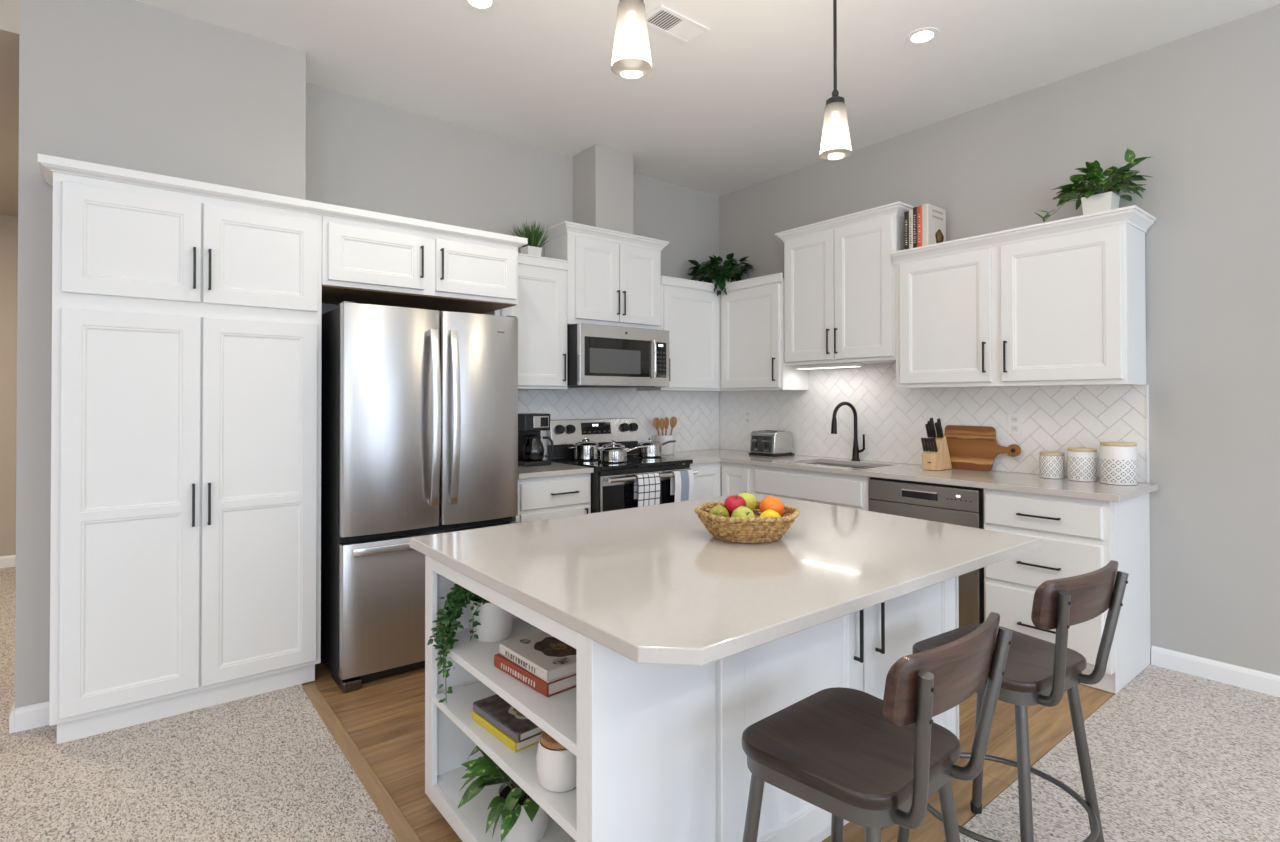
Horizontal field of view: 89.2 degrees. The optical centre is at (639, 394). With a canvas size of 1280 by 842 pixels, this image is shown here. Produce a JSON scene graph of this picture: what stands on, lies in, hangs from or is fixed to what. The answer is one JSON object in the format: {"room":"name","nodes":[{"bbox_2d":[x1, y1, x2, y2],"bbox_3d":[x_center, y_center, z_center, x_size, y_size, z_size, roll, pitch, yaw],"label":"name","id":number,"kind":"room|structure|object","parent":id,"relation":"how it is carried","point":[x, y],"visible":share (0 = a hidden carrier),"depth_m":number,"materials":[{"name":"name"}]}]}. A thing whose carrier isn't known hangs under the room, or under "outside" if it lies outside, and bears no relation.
{"room":"kitchen","nodes":[
{"label":"kitchen","id":0,"kind":"room"},
{"bbox_2d":[0,215,17,555],"bbox_3d":[-5.744,-0.029,4.728,2.420,2.820,0.120,0,-1,-39],"label":"wall","id":1,"kind":"structure","parent":0,"point":[8,224],"depth_m":5.20,"materials":[{"name":"paint"}]},
{"bbox_2d":[0,555,15,567],"bbox_3d":[-5.704,1.330,4.661,2.390,0.092,0.014,0,-1,-39],"label":"baseboard","id":2,"kind":"structure","parent":1,"relation":"attached to","point":[5,561],"depth_m":5.18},
{"bbox_2d":[0,40,18,216],"bbox_3d":[-4.668,-1.503,3.388,2.420,0.100,3.640,0,-1,-39],"label":"ceiling","id":3,"kind":"structure","parent":0,"point":[9,52],"depth_m":3.54,"materials":[{"name":"paint"}]},
{"bbox_2d":[0,0,19,44],"bbox_3d":[-3.499,-1.607,1.923,2.420,0.280,0.110,0,-1,-39],"label":"wall header","id":4,"kind":"structure","parent":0,"point":[9,9],"depth_m":2.62,"materials":[{"name":"paint"}]},
{"bbox_2d":[15,0,305,707],"bbox_3d":[-3.264,-0.176,4.404,1.053,3.100,3.721,0,-1,-39],"label":"wall","id":5,"kind":"structure","parent":0,"point":[127,84],"depth_m":2.80,"materials":[{"name":"paint"}]},
{"bbox_2d":[9,702,14,733],"bbox_3d":[-3.634,1.321,4.002,0.014,0.092,3.605,0,-1,-39],"label":"baseboard","id":6,"kind":"structure","parent":5,"relation":"attached to","point":[11,717],"depth_m":2.59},
{"bbox_2d":[14,701,48,732],"bbox_3d":[-2.463,1.308,2.639,0.118,0.092,0.014,0,-1,-39],"label":"baseboard","id":7,"kind":"structure","parent":5,"relation":"attached to","point":[35,715],"depth_m":2.63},
{"bbox_2d":[305,83,718,461],"bbox_3d":[-0.601,-0.177,4.673,3.447,3.100,0.120,0,-1,-39],"label":"wall","id":8,"kind":"structure","parent":0,"point":[363,154],"depth_m":4.16,"materials":[{"name":"paint"}]},
{"bbox_2d":[322,215,517,313],"bbox_3d":[-1.283,-0.682,3.631,1.036,0.334,0.661,0,-1,-39],"label":"upper cabinet","id":9,"kind":"object","parent":8,"relation":"attached to","point":[363,262],"visible":0.96,"depth_m":3.39,"materials":[{"name":"white wood"}]},
{"bbox_2d":[483,253,568,389],"bbox_3d":[-0.763,-0.460,4.231,0.522,0.847,0.348,0,-1,-39],"label":"upper cabinet","id":10,"kind":"object","parent":8,"relation":"attached to","point":[540,311],"visible":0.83,"depth_m":4.16,"materials":[{"name":"wood"}]},
{"bbox_2d":[510,220,548,255],"bbox_3d":[-0.724,-0.996,4.265,0.268,0.298,0.288,0,-1,12],"label":"potted grass","id":11,"kind":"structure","parent":10,"relation":"on","point":[532,248],"depth_m":4.22,"materials":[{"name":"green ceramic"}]},
{"bbox_2d":[542,221,668,329],"bbox_3d":[-0.242,-0.799,4.650,0.902,0.666,0.348,0,-1,-39],"label":"upper cabinet","id":12,"kind":"object","parent":8,"relation":"attached to","point":[614,277],"visible":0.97,"depth_m":4.50,"materials":[{"name":"wood"}]},
{"bbox_2d":[567,323,668,387],"bbox_3d":[-0.211,-0.256,4.586,0.770,0.410,0.475,0,-1,-39],"label":"microwave","id":13,"kind":"object","parent":12,"relation":"attached to","point":[598,356],"visible":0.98,"depth_m":4.37,"materials":[{"name":"metal"}]},
{"bbox_2d":[518,388,719,459],"bbox_3d":[-0.194,0.119,4.911,2.249,0.689,0.008,0,-1,-39],"label":"backsplash","id":14,"kind":"structure","parent":8,"relation":"attached to","point":[697,414],"depth_m":5.07,"materials":[{"name":"tile"}]},
{"bbox_2d":[636,273,808,391],"bbox_3d":[0.618,-0.455,4.960,0.920,0.847,0.930,0,-1,-39],"label":"upper cabinet","id":15,"kind":"object","parent":8,"relation":"attached to","point":[733,341],"visible":0.78,"depth_m":4.93,"materials":[{"name":"wood"}]},
{"bbox_2d":[688,253,754,296],"bbox_3d":[0.650,-0.955,5.260,0.557,0.378,0.500,0,-1,6],"label":"potted plant","id":16,"kind":"object","parent":15,"relation":"on","point":[720,275],"visible":0.99,"depth_m":5.17,"materials":[{"name":"green plant"}]},
{"bbox_2d":[520,246,541,255],"bbox_3d":[-0.715,-0.904,4.257,0.104,0.115,0.104,0,-1,-39],"label":"pot","id":17,"kind":"object","parent":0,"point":[530,250],"depth_m":4.22,"materials":[{"name":"white ceramic"}]},
{"bbox_2d":[573,144,633,233],"bbox_3d":[-0.266,-1.378,4.689,0.333,0.700,0.290,0,-1,-39],"label":"wall","id":18,"kind":"structure","parent":0,"point":[602,176],"depth_m":4.57,"materials":[{"name":"paint"}]},
{"bbox_2d":[0,567,1279,841],"bbox_3d":[-1.158,1.365,1.131,8.720,0.054,11.500,0,-1,-39],"label":"floor","id":19,"kind":"structure","parent":0,"point":[1175,756],"depth_m":2.33,"materials":[{"name":"carpet"}]},
{"bbox_2d":[49,172,321,743],"bbox_3d":[-1.951,0.250,2.865,0.952,2.210,0.311,0,-1,-39],"label":"pantry cabinet","id":20,"kind":"object","parent":19,"relation":"on","point":[185,530],"visible":1,"depth_m":2.72,"materials":[{"name":"wood"}]},
{"bbox_2d":[38,154,527,247],"bbox_3d":[-1.549,-0.877,3.202,2.070,0.048,0.303,0,-1,-39],"label":"crown molding","id":21,"kind":"structure","parent":20,"relation":"attached to","point":[48,164],"depth_m":2.88,"materials":[{"name":"wood"}]},
{"bbox_2d":[302,684,420,841],"bbox_3d":[-0.803,1.347,2.089,0.054,0.007,2.365,0,-1,-39],"label":"trim","id":22,"kind":"structure","parent":19,"relation":"on","point":[394,818],"depth_m":2.31,"materials":[{"name":"brown wood"}]},
{"bbox_2d":[321,301,517,692],"bbox_3d":[-1.221,0.467,3.500,0.896,1.784,0.861,0,-1,-39],"label":"refrigerator","id":23,"kind":"object","parent":19,"relation":"on","point":[419,407],"visible":0.82,"depth_m":3.13,"materials":[{"name":"metal"}]},
{"bbox_2d":[512,473,590,522],"bbox_3d":[-0.676,0.928,4.112,0.522,0.878,0.621,0,-1,-39],"label":"base cabinet","id":24,"kind":"object","parent":19,"relation":"on","point":[550,497],"visible":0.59,"depth_m":3.88,"materials":[{"name":"wood"}]},
{"bbox_2d":[518,462,593,478],"bbox_3d":[-0.681,0.473,4.122,0.522,0.030,0.609,0,-1,-39],"label":"countertop","id":25,"kind":"structure","parent":24,"relation":"on","point":[555,469],"depth_m":3.95,"materials":[{"name":"beige stone"}]},
{"bbox_2d":[518,413,553,466],"bbox_3d":[-0.712,0.291,4.256,0.214,0.334,0.225,0,-1,-39],"label":"coffee maker","id":26,"kind":"object","parent":25,"relation":"on","point":[530,425],"visible":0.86,"depth_m":4.19,"materials":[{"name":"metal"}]},
{"bbox_2d":[548,418,697,512],"bbox_3d":[-0.121,0.772,4.467,0.778,1.193,0.724,0,-1,-39],"label":"range","id":27,"kind":"object","parent":19,"relation":"on","point":[611,483],"visible":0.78,"depth_m":4.40,"materials":[{"name":"silver glass"}]},
{"bbox_2d":[568,438,603,460],"bbox_3d":[-0.370,0.372,4.473,0.239,0.150,0.178,0,-1,29],"label":"stock pot","id":28,"kind":"object","parent":27,"relation":"on","point":[585,450],"visible":0.99,"depth_m":4.41,"materials":[{"name":"metal"}]},
{"bbox_2d":[599,440,629,449],"bbox_3d":[-0.189,0.386,4.631,0.232,0.125,0.168,0,-1,27],"label":"saucepan","id":29,"kind":"object","parent":27,"relation":"on","point":[613,441],"visible":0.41,"depth_m":4.59,"materials":[{"name":"metal"}]},
{"bbox_2d":[552,454,692,470],"bbox_3d":[-0.121,0.463,4.466,0.776,0.029,0.592,0,-1,-39],"label":"cooktop","id":30,"kind":"object","parent":27,"relation":"in","point":[634,462],"depth_m":4.32,"materials":[{"name":"black glass"}]},
{"bbox_2d":[600,443,647,462],"bbox_3d":[-0.115,0.383,4.351,0.341,0.125,0.184,0,-1,-39],"label":"saucepan","id":31,"kind":"object","parent":27,"relation":"on","point":[613,454],"visible":1,"depth_m":4.23,"materials":[{"name":"metal"}]},
{"bbox_2d":[633,473,660,506],"bbox_3d":[0.047,0.657,4.154,0.190,0.300,0.054,0,-1,-39],"label":"dish towel","id":32,"kind":"object","parent":27,"relation":"hanging from","point":[647,487],"visible":0.82,"depth_m":4.13,"materials":[{"name":"fabric"}]},
{"bbox_2d":[637,438,675,456],"bbox_3d":[0.135,0.381,4.755,0.345,0.135,0.184,0,-1,-39],"label":"saucepan","id":33,"kind":"object","parent":27,"relation":"on","point":[654,449],"visible":1,"depth_m":4.63,"materials":[{"name":"metal"}]},
{"bbox_2d":[670,470,693,501],"bbox_3d":[0.284,0.654,4.343,0.170,0.290,0.054,0,-1,-39],"label":"dish towel","id":34,"kind":"object","parent":27,"relation":"hanging from","point":[682,484],"visible":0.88,"depth_m":4.33,"materials":[{"name":"fabric"}]},
{"bbox_2d":[425,555,958,841],"bbox_3d":[0.243,0.935,2.234,1.621,0.825,1.004,0,-1,-39],"label":"kitchen island","id":35,"kind":"object","parent":19,"relation":"on","point":[659,753],"visible":0.58,"depth_m":1.64,"materials":[{"name":"wood"}]},
{"bbox_2d":[427,584,513,702],"bbox_3d":[-0.520,0.754,2.042,0.275,0.341,0.175,0,-1,-39],"label":"trailing plant","id":36,"kind":"object","parent":35,"relation":"on","point":[490,622],"visible":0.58,"depth_m":2.01,"materials":[{"name":"green plant"}]},
{"bbox_2d":[457,746,548,841],"bbox_3d":[-0.330,1.123,1.856,0.343,0.238,0.463,0,-1,-39],"label":"pothos","id":37,"kind":"object","parent":35,"relation":"on","point":[522,819],"visible":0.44,"depth_m":1.78,"materials":[{"name":"green plant"}]},
{"bbox_2d":[433,618,575,755],"bbox_3d":[-0.263,0.785,1.855,0.348,0.024,0.843,0,-1,-39],"label":"shelf","id":38,"kind":"object","parent":35,"relation":"attached to","point":[555,715],"depth_m":1.70,"materials":[{"name":"wood"}]},
{"bbox_2d":[433,682,576,841],"bbox_3d":[-0.263,0.971,1.854,0.348,0.024,0.843,0,-1,-39],"label":"shelf","id":39,"kind":"object","parent":35,"relation":"attached to","point":[520,766],"depth_m":1.72,"materials":[{"name":"wood"}]},
{"bbox_2d":[472,711,540,751],"bbox_3d":[-0.344,0.947,1.890,0.193,0.024,0.245,0,-1,-42],"label":"book","id":40,"kind":"object","parent":35,"relation":"on","point":[503,737],"visible":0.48,"depth_m":1.78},
{"bbox_2d":[473,694,542,742],"bbox_3d":[-0.337,0.922,1.895,0.199,0.025,0.250,0,-1,-43],"label":"book","id":41,"kind":"object","parent":40,"relation":"on","point":[494,709],"visible":0.33,"depth_m":1.83,"materials":[{"name":"paper"}]},
{"bbox_2d":[513,708,525,716],"bbox_3d":[-0.320,0.909,1.877,0.092,0.001,0.092,0,-1,16],"label":"picture","id":42,"kind":"object","parent":41,"relation":"on","point":[516,713],"depth_m":1.84},
{"bbox_2d":[437,766,575,841],"bbox_3d":[-0.257,1.255,1.856,0.333,0.024,0.923,0,-1,-39],"label":"shelf","id":43,"kind":"object","parent":35,"relation":"attached to","point":[474,813],"depth_m":1.96,"materials":[{"name":"wood"}]},
{"bbox_2d":[497,779,548,841],"bbox_3d":[-0.328,1.181,1.839,0.152,0.121,0.151,0,-1,-39],"label":"pot","id":44,"kind":"object","parent":43,"relation":"on","point":[524,830],"depth_m":1.78,"materials":[{"name":"white ceramic"}]},
{"bbox_2d":[494,653,575,697],"bbox_3d":[-0.248,0.755,1.817,0.215,0.034,0.262,0,-1,-43],"label":"book","id":45,"kind":"object","parent":35,"relation":"on","point":[555,687],"visible":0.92,"depth_m":1.71,"materials":[{"name":"red paper"}]},
{"bbox_2d":[499,632,575,682],"bbox_3d":[-0.241,0.722,1.816,0.210,0.032,0.250,0,-1,-41],"label":"book","id":46,"kind":"object","parent":45,"relation":"on","point":[545,656],"visible":0.83,"depth_m":1.76,"materials":[{"name":"paper"}]},
{"bbox_2d":[534,637,575,656],"bbox_3d":[-0.225,0.707,1.823,0.129,0.001,0.167,0,-1,-41],"label":"picture","id":47,"kind":"object","parent":46,"relation":"on","point":[543,646],"depth_m":1.81},
{"bbox_2d":[536,731,575,791],"bbox_3d":[-0.196,0.896,1.602,0.118,0.118,0.118,0,-1,-39],"label":"canister","id":48,"kind":"object","parent":35,"relation":"on","point":[555,764],"visible":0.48,"depth_m":1.55,"materials":[{"name":"white ceramic"}]},
{"bbox_2d":[409,492,1039,665],"bbox_3d":[0.308,0.505,2.238,1.735,0.033,1.366,0,-1,-39],"label":"island countertop","id":49,"kind":"structure","parent":35,"relation":"on","point":[651,584],"depth_m":1.81,"materials":[{"name":"beige stone"}]},
{"bbox_2d":[694,501,799,542],"bbox_3d":[0.365,0.437,2.224,0.356,0.100,0.356,0,-1,-39],"label":"fruit basket","id":50,"kind":"object","parent":49,"relation":"on","point":[756,529],"visible":0.88,"depth_m":2.10,"materials":[{"name":"wicker"}]},
{"bbox_2d":[709,506,728,516],"bbox_3d":[0.266,0.417,2.222,0.070,0.071,0.091,0,-1,29],"label":"pear","id":51,"kind":"object","parent":50,"relation":"in","point":[720,511],"visible":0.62,"depth_m":2.21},
{"bbox_2d":[724,495,746,516],"bbox_3d":[0.334,0.392,2.275,0.079,0.083,0.079,0,-1,18],"label":"apple","id":52,"kind":"object","parent":50,"relation":"in","point":[732,502],"visible":0.7,"depth_m":2.25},
{"bbox_2d":[731,506,754,517],"bbox_3d":[0.344,0.413,2.166,0.080,0.080,0.080,0,-1,23],"label":"apple","id":53,"kind":"object","parent":50,"relation":"in","point":[742,511],"visible":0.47,"depth_m":2.15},
{"bbox_2d":[738,491,756,510],"bbox_3d":[0.382,0.391,2.343,0.077,0.080,0.077,0,-1,-38],"label":"apple","id":54,"kind":"object","parent":50,"relation":"in","point":[750,499],"visible":0.54,"depth_m":2.31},
{"bbox_2d":[760,510,780,517],"bbox_3d":[0.432,0.417,2.155,0.071,0.068,0.071,0,-1,39],"label":"lemon","id":55,"kind":"object","parent":50,"relation":"in","point":[769,513],"visible":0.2,"depth_m":2.14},
{"bbox_2d":[760,496,783,516],"bbox_3d":[0.457,0.394,2.249,0.084,0.082,0.085,0,-1,23],"label":"orange","id":56,"kind":"object","parent":50,"relation":"in","point":[770,502],"visible":0.55,"depth_m":2.22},
{"bbox_2d":[690,462,753,499],"bbox_3d":[0.597,0.933,4.953,0.950,0.878,0.893,0,-1,-39],"label":"base cabinet","id":57,"kind":"object","parent":19,"relation":"on","point":[714,479],"visible":0.14,"depth_m":4.68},
{"bbox_2d":[662,449,1157,501],"bbox_3d":[1.264,0.470,4.121,0.952,0.030,3.035,0,-1,-39],"label":"countertop","id":58,"kind":"structure","parent":57,"relation":"on","point":[997,480],"depth_m":3.62,"materials":[{"name":"beige stone"}]},
{"bbox_2d":[655,435,674,454],"bbox_3d":[0.193,0.389,5.050,0.156,0.148,0.156,0,-1,-39],"label":"utensil crock","id":59,"kind":"object","parent":58,"relation":"on","point":[667,449],"visible":0.76,"depth_m":4.98,"materials":[{"name":"white ceramic"}]},
{"bbox_2d":[653,417,659,434],"bbox_3d":[0.140,0.309,5.008,0.092,0.270,0.021,0,-1,-39],"label":"wooden spoon","id":60,"kind":"object","parent":59,"relation":"in","point":[656,421],"visible":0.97,"depth_m":4.99,"materials":[{"name":"brown wood"}]},
{"bbox_2d":[660,418,663,435],"bbox_3d":[0.173,0.312,5.050,0.050,0.262,0.022,0,-1,-39],"label":"wooden spoon","id":61,"kind":"object","parent":59,"relation":"in","point":[661,419],"visible":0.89,"depth_m":5.04,"materials":[{"name":"brown wood"}]},
{"bbox_2d":[664,417,668,435],"bbox_3d":[0.207,0.309,5.077,0.019,0.268,0.049,-1,-1,42],"label":"wooden spoon","id":62,"kind":"object","parent":59,"relation":"in","point":[666,420],"visible":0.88,"depth_m":5.07,"materials":[{"name":"brown wood"}]},
{"bbox_2d":[670,416,676,434],"bbox_3d":[0.254,0.307,5.085,0.095,0.274,0.025,0,-1,-39],"label":"wooden spoon","id":63,"kind":"object","parent":59,"relation":"in","point":[673,421],"visible":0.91,"depth_m":5.08,"materials":[{"name":"brown wood"}]},
{"bbox_2d":[749,430,793,456],"bbox_3d":[0.995,0.369,4.954,0.264,0.186,0.252,0,-1,-39],"label":"toaster","id":64,"kind":"object","parent":58,"relation":"on","point":[771,443],"visible":1,"depth_m":4.88,"materials":[{"name":"metal"}]},
{"bbox_2d":[809,463,874,468],"bbox_3d":[1.331,0.590,4.319,0.404,0.204,0.634,0,-1,-39],"label":"sink","id":65,"kind":"object","parent":58,"relation":"in","point":[828,464],"visible":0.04,"depth_m":4.52,"materials":[{"name":"metal"}]},
{"bbox_2d":[831,402,864,460],"bbox_3d":[1.416,0.253,4.466,0.248,0.410,0.110,0,-1,-10],"label":"faucet","id":66,"kind":"object","parent":58,"relation":"on","point":[855,452],"visible":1,"depth_m":4.48,"materials":[{"name":"black metal"}]},
{"bbox_2d":[922,436,951,470],"bbox_3d":[1.799,0.350,3.930,0.188,0.201,0.096,0,-1,-39],"label":"knife block","id":67,"kind":"object","parent":58,"relation":"on","point":[940,460],"visible":0.83,"depth_m":3.88,"materials":[{"name":"brown wood"}]},
{"bbox_2d":[927,421,932,437],"bbox_3d":[1.757,0.210,3.923,0.055,0.107,0.011,0,-1,-39],"label":"kitchen knife","id":68,"kind":"object","parent":67,"relation":"in","point":[928,422],"visible":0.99,"depth_m":3.92,"materials":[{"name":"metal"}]},
{"bbox_2d":[930,418,935,437],"bbox_3d":[1.765,0.201,3.907,0.064,0.126,0.011,0,-1,-39],"label":"kitchen knife","id":69,"kind":"object","parent":67,"relation":"in","point":[931,419],"visible":0.99,"depth_m":3.90,"materials":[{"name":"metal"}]},
{"bbox_2d":[933,438,937,452],"bbox_3d":[1.750,0.301,3.846,0.043,0.087,0.011,0,-1,-39],"label":"kitchen knife","id":70,"kind":"object","parent":67,"relation":"in","point":[934,439],"visible":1,"depth_m":3.84,"materials":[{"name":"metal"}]},
{"bbox_2d":[934,422,939,437],"bbox_3d":[1.790,0.215,3.904,0.052,0.098,0.011,0,-1,-39],"label":"kitchen knife","id":71,"kind":"object","parent":67,"relation":"in","point":[935,423],"visible":1,"depth_m":3.90,"materials":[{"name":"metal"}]},
{"bbox_2d":[937,418,943,437],"bbox_3d":[1.799,0.203,3.885,0.062,0.122,0.011,0,-1,-39],"label":"kitchen knife","id":72,"kind":"object","parent":67,"relation":"in","point":[938,419],"visible":1,"depth_m":3.88,"materials":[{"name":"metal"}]},
{"bbox_2d":[944,425,1020,470],"bbox_3d":[2.027,0.319,3.860,0.062,0.262,0.439,0,-1,-39],"label":"cutting board","id":73,"kind":"object","parent":58,"relation":"on","point":[969,447],"visible":0.91,"depth_m":3.88,"materials":[{"name":"brown wood"}]},
{"bbox_2d":[1039,451,1064,478],"bbox_3d":[2.219,0.378,3.495,0.116,0.136,0.116,0,-1,-39],"label":"canister","id":74,"kind":"object","parent":58,"relation":"on","point":[1051,464],"visible":1,"depth_m":3.45,"materials":[{"name":"ceramic"}]},
{"bbox_2d":[1067,447,1096,481],"bbox_3d":[2.301,0.362,3.376,0.130,0.166,0.130,0,-1,-39],"label":"canister","id":75,"kind":"object","parent":58,"relation":"on","point":[1081,462],"visible":1,"depth_m":3.32,"materials":[{"name":"ceramic"}]},
{"bbox_2d":[1100,442,1137,484],"bbox_3d":[2.393,0.342,3.245,0.152,0.204,0.152,0,-1,-39],"label":"canister","id":76,"kind":"object","parent":58,"relation":"on","point":[1118,460],"visible":1,"depth_m":3.19,"materials":[{"name":"ceramic"}]},
{"bbox_2d":[754,465,869,510],"bbox_3d":[1.283,0.927,4.357,0.621,0.878,0.890,0,-1,-39],"label":"base cabinet","id":77,"kind":"object","parent":19,"relation":"on","point":[842,490],"visible":0.03,"depth_m":4.13,"materials":[{"name":"wood"}]},
{"bbox_2d":[742,612,1012,841],"bbox_3d":[0.459,0.892,1.365,0.461,0.889,0.485,0,-1,-40],"label":"bar stool","id":78,"kind":"object","parent":19,"relation":"on","point":[871,762],"visible":1,"depth_m":1.28,"materials":[{"name":"brown wood"}]},
{"bbox_2d":[868,477,983,626],"bbox_3d":[1.766,0.923,3.753,0.582,0.872,0.652,0,-1,-39],"label":"dishwasher","id":79,"kind":"object","parent":19,"relation":"on","point":[943,503],"visible":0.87,"depth_m":3.47,"materials":[{"name":"metal"}]},
{"bbox_2d":[897,560,1128,841],"bbox_3d":[1.023,0.896,1.826,0.461,0.889,0.485,0,-1,-34],"label":"bar stool","id":80,"kind":"object","parent":19,"relation":"on","point":[1037,671],"visible":0.83,"depth_m":1.69,"materials":[{"name":"brown wood"}]},
{"bbox_2d":[984,488,1150,693],"bbox_3d":[2.147,0.915,3.280,0.630,0.875,0.552,0,-1,-39],"label":"base cabinet","id":81,"kind":"object","parent":19,"relation":"on","point":[1078,536],"visible":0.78,"depth_m":3.08,"materials":[{"name":"wood"}]},
{"bbox_2d":[136,0,1279,196],"bbox_3d":[-0.141,-1.820,-0.123,8.720,0.100,8.220,0,-1,-39],"label":"ceiling","id":82,"kind":"structure","parent":0,"point":[740,105],"depth_m":3.38,"materials":[{"name":"paint"}]},
{"bbox_2d":[463,0,497,10],"bbox_3d":[-0.707,-1.740,2.865,0.156,0.005,0.156,0,-1,-39],"label":"recessed light","id":83,"kind":"object","parent":82,"relation":"in","point":[481,5],"visible":1,"depth_m":2.89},
{"bbox_2d":[611,0,651,78],"bbox_3d":[-0.025,-1.345,1.870,0.124,0.815,0.124,0,-1,-39],"label":"pendant light","id":84,"kind":"object","parent":82,"relation":"hanging from","point":[631,58],"visible":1,"depth_m":1.83,"materials":[{"name":"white glass"}]},
{"bbox_2d":[646,5,709,44],"bbox_3d":[0.165,-1.738,3.054,0.310,0.008,0.160,0,-1,-39],"label":"ceiling vent","id":85,"kind":"object","parent":82,"relation":"in","point":[667,21],"visible":0.9,"depth_m":3.05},
{"bbox_2d":[819,0,851,159],"bbox_3d":[0.747,-1.334,2.485,0.124,0.829,0.124,0,-1,-39],"label":"pendant light","id":86,"kind":"object","parent":82,"relation":"hanging from","point":[835,141],"visible":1,"depth_m":2.45,"materials":[{"name":"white glass"}]},
{"bbox_2d":[905,27,939,44],"bbox_3d":[1.372,-1.740,3.153,0.156,0.005,0.156,0,-1,-39],"label":"recessed light","id":87,"kind":"object","parent":82,"relation":"in","point":[924,35],"visible":1,"depth_m":3.15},
{"bbox_2d":[719,4,1279,675],"bbox_3d":[3.262,-0.202,2.495,0.120,3.100,8.100,0,-1,-39],"label":"wall","id":88,"kind":"structure","parent":0,"point":[1204,106],"depth_m":3.17,"materials":[{"name":"paint"}]},
{"bbox_2d":[775,202,913,365],"bbox_3d":[1.411,-0.695,4.440,0.331,0.964,0.966,0,-1,-39],"label":"upper cabinet","id":89,"kind":"object","parent":88,"relation":"attached to","point":[840,305],"visible":0.94,"depth_m":4.30,"materials":[{"name":"wood"}]},
{"bbox_2d":[794,363,863,369],"bbox_3d":[1.310,-0.198,4.527,0.090,0.026,0.510,0,-1,-39],"label":"light","id":90,"kind":"object","parent":89,"relation":"attached to","point":[838,365],"visible":1,"depth_m":4.46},
{"bbox_2d":[803,366,860,369],"bbox_3d":[1.310,-0.186,4.527,0.070,0.003,0.470,0,-1,-39],"label":"diffuser","id":91,"kind":"object","parent":90,"relation":"attached to","point":[804,367],"depth_m":4.51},
{"bbox_2d":[719,360,1148,482],"bbox_3d":[1.623,0.102,4.442,0.012,0.709,3.007,0,-1,-39],"label":"backsplash","id":92,"kind":"structure","parent":88,"relation":"attached to","point":[892,420],"depth_m":4.21,"materials":[{"name":"tile"}]},
{"bbox_2d":[744,410,750,424],"bbox_3d":[0.890,0.186,5.352,0.007,0.120,0.074,0,-1,-39],"label":"power outlet","id":93,"kind":"object","parent":92,"relation":"attached to","point":[747,413],"visible":1,"depth_m":5.35,"materials":[{"name":"white plastic"}]},
{"bbox_2d":[1008,414,1021,434],"bbox_3d":[2.166,0.170,3.750,0.007,0.120,0.074,0,-1,-39],"label":"power outlet","id":94,"kind":"object","parent":92,"relation":"attached to","point":[1014,420],"visible":1,"depth_m":3.75,"materials":[{"name":"white plastic"}]},
{"bbox_2d":[1011,417,1017,422],"bbox_3d":[2.164,0.144,3.749,0.002,0.034,0.036,0,-1,-39],"label":"socket","id":95,"kind":"object","parent":94,"relation":"attached to","point":[1013,419],"depth_m":3.75,"materials":[{"name":"white plastic"}]},
{"bbox_2d":[1011,426,1017,431],"bbox_3d":[2.164,0.196,3.748,0.002,0.034,0.036,0,-1,-39],"label":"socket","id":96,"kind":"object","parent":94,"relation":"attached to","point":[1013,428],"depth_m":3.75,"materials":[{"name":"white plastic"}]},
{"bbox_2d":[891,205,1155,387],"bbox_3d":[2.061,-0.462,3.609,0.348,0.833,1.228,0,-1,-39],"label":"upper cabinet","id":97,"kind":"object","parent":88,"relation":"attached to","point":[1062,302],"visible":1,"depth_m":3.41,"materials":[{"name":"wood"}]},
{"bbox_2d":[904,211,908,249],"bbox_3d":[1.688,-0.998,4.014,0.155,0.245,0.029,0,-1,-39],"label":"book","id":98,"kind":"object","parent":97,"relation":"on","point":[906,214],"visible":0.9,"depth_m":3.97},
{"bbox_2d":[909,209,912,248],"bbox_3d":[1.707,-1.001,3.994,0.160,0.250,0.025,0,-1,-39],"label":"book","id":99,"kind":"object","parent":97,"relation":"on","point":[911,210],"visible":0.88,"depth_m":3.94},
{"bbox_2d":[913,207,916,247],"bbox_3d":[1.724,-1.005,3.974,0.160,0.258,0.025,0,-1,-39],"label":"book","id":100,"kind":"object","parent":97,"relation":"on","point":[914,208],"visible":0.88,"depth_m":3.92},
{"bbox_2d":[917,206,921,246],"bbox_3d":[1.741,-1.005,3.952,0.160,0.258,0.029,0,-1,-39],"label":"book","id":101,"kind":"object","parent":97,"relation":"on","point":[919,208],"visible":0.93,"depth_m":3.90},
{"bbox_2d":[922,204,945,245],"bbox_3d":[1.787,-1.007,3.943,0.218,0.262,0.040,0,-1,-39],"label":"book","id":102,"kind":"object","parent":97,"relation":"on","point":[933,217],"visible":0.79,"depth_m":3.90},
{"bbox_2d":[935,229,943,242],"bbox_3d":[1.822,-0.954,3.946,0.105,0.105,0.001,0,-1,-39],"label":"picture","id":103,"kind":"object","parent":102,"relation":"attached to","point":[939,233],"depth_m":3.94},
{"bbox_2d":[1035,148,1151,221],"bbox_3d":[2.309,-1.048,3.286,0.382,0.331,0.476,0,-1,-39],"label":"pothos","id":104,"kind":"object","parent":97,"relation":"on","point":[1094,200],"visible":1,"depth_m":3.22,"materials":[{"name":"green plant"}]},
{"bbox_2d":[1081,191,1119,214],"bbox_3d":[2.325,-0.940,3.275,0.132,0.115,0.132,0,-1,-39],"label":"pot","id":105,"kind":"object","parent":97,"relation":"on","point":[1098,201],"depth_m":3.23,"materials":[{"name":"white ceramic"}]},
{"bbox_2d":[1151,646,1279,696],"bbox_3d":[4.135,1.286,1.282,0.014,0.092,5.038,0,-1,-39],"label":"baseboard","id":106,"kind":"structure","parent":88,"relation":"attached to","point":[1254,680],"depth_m":3.05,"materials":[{"name":"wood"}]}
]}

